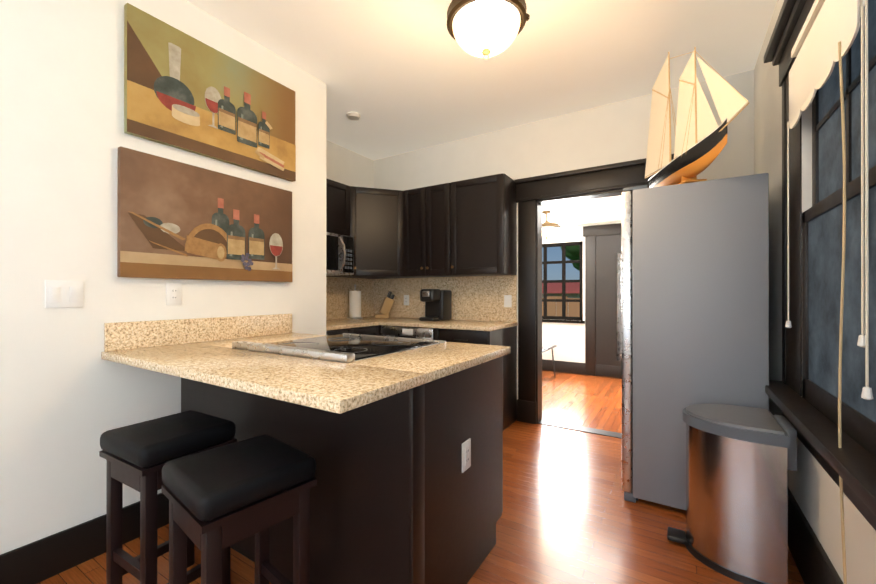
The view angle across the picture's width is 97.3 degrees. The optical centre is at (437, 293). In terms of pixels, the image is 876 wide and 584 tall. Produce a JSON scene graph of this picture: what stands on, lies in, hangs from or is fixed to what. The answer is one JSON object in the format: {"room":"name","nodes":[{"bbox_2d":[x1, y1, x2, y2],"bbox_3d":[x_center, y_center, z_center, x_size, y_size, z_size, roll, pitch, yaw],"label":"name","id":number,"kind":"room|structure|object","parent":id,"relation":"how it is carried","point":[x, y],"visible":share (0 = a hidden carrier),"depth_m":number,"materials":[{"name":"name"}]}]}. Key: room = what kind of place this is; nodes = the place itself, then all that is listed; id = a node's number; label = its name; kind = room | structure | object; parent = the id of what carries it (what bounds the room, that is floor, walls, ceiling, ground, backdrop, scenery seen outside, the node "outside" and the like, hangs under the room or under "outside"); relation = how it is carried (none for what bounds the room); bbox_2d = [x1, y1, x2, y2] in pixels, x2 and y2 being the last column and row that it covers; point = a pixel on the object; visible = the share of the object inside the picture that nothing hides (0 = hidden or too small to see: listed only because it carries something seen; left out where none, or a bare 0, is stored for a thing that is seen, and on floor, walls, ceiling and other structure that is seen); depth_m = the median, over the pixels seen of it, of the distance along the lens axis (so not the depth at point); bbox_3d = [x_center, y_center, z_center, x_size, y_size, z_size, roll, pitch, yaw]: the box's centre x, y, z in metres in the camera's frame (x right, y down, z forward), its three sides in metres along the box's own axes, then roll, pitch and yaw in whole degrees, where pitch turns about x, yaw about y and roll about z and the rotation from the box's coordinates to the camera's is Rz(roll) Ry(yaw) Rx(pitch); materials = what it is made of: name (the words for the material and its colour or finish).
{"room":"kitchen","nodes":[
{"label":"kitchen","id":0,"kind":"room"},
{"bbox_2d":[0,0,325,554],"bbox_3d":[-2.346,-0.243,1.333,0.910,2.860,4.250,0,0,32],"label":"wall","id":1,"kind":"structure","parent":0,"point":[69,396],"depth_m":1.71,"materials":[{"name":"paint"}]},
{"bbox_2d":[45,280,82,307],"bbox_3d":[-1.602,0.004,1.656,0.012,0.116,0.122,0,0,32],"label":"switch plate","id":2,"kind":"object","parent":1,"relation":"attached to","point":[63,294],"visible":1,"depth_m":1.65,"materials":[{"name":"white plastic"}]},
{"bbox_2d":[0,493,168,583],"bbox_3d":[-2.216,1.101,0.661,0.018,0.170,3.250,0,0,32],"label":"baseboard","id":3,"kind":"structure","parent":1,"relation":"attached to","point":[40,560],"depth_m":1.65,"materials":[{"name":"black wood"}]},
{"bbox_2d":[166,283,181,304],"bbox_3d":[-1.380,0.005,2.016,0.010,0.116,0.072,0,0,32],"label":"outlet","id":4,"kind":"object","parent":1,"relation":"attached to","point":[173,293],"visible":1,"depth_m":2.01,"materials":[{"name":"white plastic"}]},
{"bbox_2d":[117,146,291,281],"bbox_3d":[-1.240,-0.380,2.203,0.049,0.610,0.945,0,0,32],"label":"picture","id":5,"kind":"object","parent":1,"relation":"attached to","point":[177,220],"visible":1,"depth_m":2.08,"materials":[{"name":"brown paint"}]},
{"bbox_2d":[124,3,295,181],"bbox_3d":[-1.227,-1.067,2.226,0.047,0.610,0.945,0,0,32],"label":"picture","id":6,"kind":"object","parent":1,"relation":"attached to","point":[184,91],"visible":1,"depth_m":2.10,"materials":[{"name":"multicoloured paint"}]},
{"bbox_2d":[326,140,373,187],"bbox_3d":[-1.156,-0.239,4.019,0.100,2.860,1.570,0,0,32],"label":"wall","id":7,"kind":"structure","parent":0,"point":[345,166],"depth_m":4.21,"materials":[{"name":"paint"}]},
{"bbox_2d":[37,370,803,583],"bbox_3d":[-0.159,1.238,2.351,3.910,0.100,8.290,0,0,32],"label":"floor","id":8,"kind":"structure","parent":0,"point":[570,515],"depth_m":2.01,"materials":[{"name":"brown wood"}]},
{"bbox_2d":[99,410,236,583],"bbox_3d":[-1.043,0.852,1.506,0.340,0.670,0.340,0,0,30],"label":"stool","id":9,"kind":"object","parent":8,"relation":"on","point":[138,456],"visible":0.81,"depth_m":1.42,"materials":[{"name":"black leather"}]},
{"bbox_2d":[162,435,316,583],"bbox_3d":[-0.617,0.851,1.206,0.340,0.670,0.340,0,0,40],"label":"stool","id":10,"kind":"object","parent":8,"relation":"on","point":[223,497],"visible":1,"depth_m":1.14,"materials":[{"name":"black leather"}]},
{"bbox_2d":[101,309,516,583],"bbox_3d":[-0.583,0.663,1.858,1.525,1.049,1.170,0,0,32],"label":"kitchen peninsula","id":11,"kind":"object","parent":8,"relation":"on","point":[380,420],"depth_m":1.49,"materials":[{"name":"black wood"}]},
{"bbox_2d":[232,333,445,362],"bbox_3d":[-0.468,0.708,2.025,0.776,0.940,0.805,0,0,32],"label":"stove","id":12,"kind":"object","parent":11,"relation":"in","point":[345,347],"depth_m":1.86,"materials":[{"name":"black glass"}]},
{"bbox_2d":[462,438,470,472],"bbox_3d":[0.116,0.657,1.563,0.010,0.116,0.072,0,0,32],"label":"outlet","id":13,"kind":"object","parent":11,"relation":"attached to","point":[466,454],"visible":1,"depth_m":1.55,"materials":[{"name":"white plastic"}]},
{"bbox_2d":[326,178,384,312],"bbox_3d":[-1.032,0.072,3.464,0.690,2.235,0.836,0,0,32],"label":"upper cabinet","id":14,"kind":"object","parent":8,"relation":"on","point":[355,216],"depth_m":3.80,"materials":[{"name":"black wood"}]},
{"bbox_2d":[326,232,353,275],"bbox_3d":[-1.149,-0.362,3.492,0.461,0.373,0.756,0,0,32],"label":"microwave","id":15,"kind":"object","parent":14,"relation":"in","point":[339,246],"depth_m":3.56,"materials":[{"name":"silver metal"}]},
{"bbox_2d":[326,275,517,330],"bbox_3d":[-0.387,0.067,3.471,1.777,0.475,1.444,0,0,32],"label":"countertop","id":16,"kind":"structure","parent":14,"relation":"on","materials":[{"name":"stone"}]},
{"bbox_2d":[385,173,517,325],"bbox_3d":[-0.179,0.073,3.809,1.775,2.235,0.650,0,0,32],"label":"upper cabinets","id":17,"kind":"object","parent":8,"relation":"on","point":[460,237],"depth_m":3.70,"materials":[{"name":"black wood"}]},
{"bbox_2d":[347,285,362,318],"bbox_3d":[-0.881,0.088,4.101,0.160,0.363,0.160,0,0,32],"label":"paper towel holder","id":18,"kind":"object","parent":17,"relation":"on","point":[355,304],"visible":0.96,"depth_m":4.05,"materials":[{"name":"white paper"}]},
{"bbox_2d":[374,291,394,317],"bbox_3d":[-0.589,0.124,4.233,0.220,0.291,0.110,0,0,-18],"label":"knife block","id":19,"kind":"object","parent":17,"relation":"on","point":[386,305],"visible":1,"depth_m":4.19,"materials":[{"name":"brown wood"}]},
{"bbox_2d":[404,295,408,304],"bbox_3d":[-0.351,0.076,4.272,0.072,0.116,0.010,0,0,32],"label":"outlet","id":20,"kind":"object","parent":17,"relation":"attached to","point":[406,299],"visible":1,"depth_m":4.27,"materials":[{"name":"white plastic"}]},
{"bbox_2d":[381,326,432,339],"bbox_3d":[-0.295,0.699,3.539,0.588,0.773,0.035,0,0,32],"label":"dishwasher","id":21,"kind":"object","parent":17,"relation":"in","point":[418,332],"depth_m":3.51,"materials":[{"name":"silver metal"}]},
{"bbox_2d":[419,289,451,320],"bbox_3d":[-0.041,0.114,3.857,0.235,0.310,0.328,0,0,32],"label":"coffee maker","id":22,"kind":"object","parent":17,"relation":"on","point":[438,304],"visible":1,"depth_m":3.80,"materials":[{"name":"black plastic"}]},
{"bbox_2d":[504,295,511,306],"bbox_3d":[0.659,0.075,3.644,0.075,0.116,0.012,0,0,32],"label":"light switch","id":23,"kind":"object","parent":17,"relation":"attached to","point":[507,300],"visible":1,"depth_m":3.64,"materials":[{"name":"white plastic"}]},
{"bbox_2d":[542,344,556,376],"bbox_3d":[1.171,0.967,5.357,0.720,0.453,0.920,0,0,32],"label":"patio table","id":24,"kind":"object","parent":8,"relation":"on","point":[546,347],"visible":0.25,"depth_m":5.47,"materials":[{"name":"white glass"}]},
{"bbox_2d":[617,173,768,509],"bbox_3d":[1.568,0.291,2.434,0.770,1.795,0.910,0,0,32],"label":"fridge","id":25,"kind":"object","parent":8,"relation":"on","point":[692,293],"visible":0.88,"depth_m":2.06,"materials":[{"name":"grey metal"}]},
{"bbox_2d":[645,47,748,187],"bbox_3d":[1.378,-1.026,2.161,0.455,0.875,0.987,0,0,32],"label":"model","id":26,"kind":"object","parent":25,"relation":"on","point":[696,122],"visible":0.88,"depth_m":2.08},
{"bbox_2d":[667,404,796,583],"bbox_3d":[1.306,0.866,1.754,0.450,0.642,0.380,0,0,32],"label":"trash can","id":27,"kind":"object","parent":8,"relation":"on","point":[741,461],"visible":1,"depth_m":1.60,"materials":[{"name":"silver metal"}]},
{"bbox_2d":[186,0,777,160],"bbox_3d":[-0.766,-1.624,1.208,3.730,0.100,5.940,0,0,32],"label":"ceiling","id":28,"kind":"structure","parent":0,"point":[402,76],"depth_m":2.56,"materials":[{"name":"paint"}]},
{"bbox_2d":[346,112,360,120],"bbox_3d":[-0.744,-1.554,3.395,0.124,0.032,0.124,0,0,32],"label":"smoke detector","id":29,"kind":"object","parent":28,"relation":"attached to","point":[354,116],"visible":1,"depth_m":3.36,"materials":[{"name":"white plastic"}]},
{"bbox_2d":[447,0,529,58],"bbox_3d":[0.230,-1.357,1.873,0.386,0.432,0.404,0,0,32],"label":"ceiling lamp","id":30,"kind":"object","parent":28,"relation":"hanging from","point":[485,29],"visible":1,"depth_m":1.79,"materials":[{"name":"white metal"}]},
{"bbox_2d":[374,70,753,398],"bbox_3d":[0.811,-0.240,3.652,3.630,2.860,0.120,0,0,32],"label":"wall","id":31,"kind":"structure","parent":0,"point":[616,132],"depth_m":3.40,"materials":[{"name":"paint"}]},
{"bbox_2d":[514,154,675,438],"bbox_3d":[1.284,0.067,3.332,1.330,2.245,0.185,0,0,32],"label":"door frame","id":32,"kind":"structure","parent":31,"relation":"attached to","point":[534,194],"depth_m":3.52,"materials":[{"name":"black wood"}]},
{"bbox_2d":[542,221,621,362],"bbox_3d":[1.995,-0.306,5.824,3.910,3.000,0.120,0,0,32],"label":"wall","id":33,"kind":"structure","parent":0,"point":[568,339],"depth_m":5.78,"materials":[{"name":"paint"}]},
{"bbox_2d":[542,223,621,375],"bbox_3d":[2.209,0.108,5.638,1.930,2.170,0.110,0,0,32],"label":"window","id":34,"kind":"structure","parent":33,"relation":"in","point":[603,245],"depth_m":5.55,"materials":[{"name":"black wood"}]},
{"bbox_2d":[542,359,621,378],"bbox_3d":[1.906,1.109,5.793,3.790,0.170,0.022,0,0,32],"label":"baseboard","id":35,"kind":"structure","parent":33,"relation":"attached to","point":[610,371],"depth_m":5.68,"materials":[{"name":"black wood"}]},
{"bbox_2d":[542,195,621,226],"bbox_3d":[1.375,-1.408,4.828,3.910,0.800,2.470,0,0,32],"label":"ceiling","id":36,"kind":"structure","parent":0,"point":[593,211],"depth_m":4.76,"materials":[{"name":"paint"}]},
{"bbox_2d":[542,211,559,239],"bbox_3d":[1.336,-0.835,4.754,0.309,0.346,0.323,0,0,32],"label":"pendant lamp","id":37,"kind":"object","parent":36,"relation":"hanging from","point":[549,229],"visible":0.77,"depth_m":4.66,"materials":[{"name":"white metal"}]},
{"bbox_2d":[754,0,875,583],"bbox_3d":[1.451,-0.243,1.354,0.120,2.860,8.290,0,0,32],"label":"wall","id":38,"kind":"structure","parent":0,"point":[812,485],"depth_m":1.72,"materials":[{"name":"paint"}]},
{"bbox_2d":[787,486,842,583],"bbox_3d":[0.707,1.062,0.290,0.024,0.245,5.700,0,0,32],"label":"baseboard","id":39,"kind":"structure","parent":38,"relation":"attached to","point":[814,566],"depth_m":1.55,"materials":[{"name":"black wood"}]},
{"bbox_2d":[764,0,875,530],"bbox_3d":[1.149,-0.309,0.959,0.215,1.890,2.440,0,0,32],"label":"window","id":40,"kind":"structure","parent":38,"relation":"in","point":[810,351],"depth_m":1.40,"materials":[{"name":"black wood"}]},
{"bbox_2d":[785,0,872,583],"bbox_3d":[1.315,-0.041,1.317,0.055,2.022,0.836,0,0,32],"label":"roman shade","id":41,"kind":"object","parent":40,"relation":"attached to","point":[826,38],"visible":0.98,"depth_m":1.14,"materials":[{"name":"white fabric"}]},
{"label":"outside","id":42,"kind":"structure","parent":0,"visible":0},
{"bbox_3d":[22.762,1.991,36.543,80.000,0.300,73.830,0,0,32],"label":"ground","id":43,"kind":"structure","parent":42,"visible":0},
{"bbox_2d":[542,296,579,316],"bbox_3d":[4.062,0.934,9.258,21.000,1.730,0.080,0,0,32],"label":"fence","id":44,"kind":"object","parent":43,"relation":"on","point":[555,309],"depth_m":9.80,"materials":[{"name":"brown wood"}]},
{"bbox_2d":[542,282,579,297],"bbox_3d":[1.653,0.638,18.651,11.800,2.350,6.300,0,0,32],"label":"house","id":45,"kind":"structure","parent":43,"relation":"on","point":[572,289],"depth_m":14.07,"materials":[{"name":"red brick"}]},
{"bbox_2d":[560,245,579,270],"bbox_3d":[9.396,-1.448,22.476,4.595,6.535,5.203,0,0,32],"label":"tree","id":46,"kind":"object","parent":43,"relation":"on","point":[572,252],"visible":0.04,"depth_m":21.93,"materials":[{"name":"green plant"}]}
]}

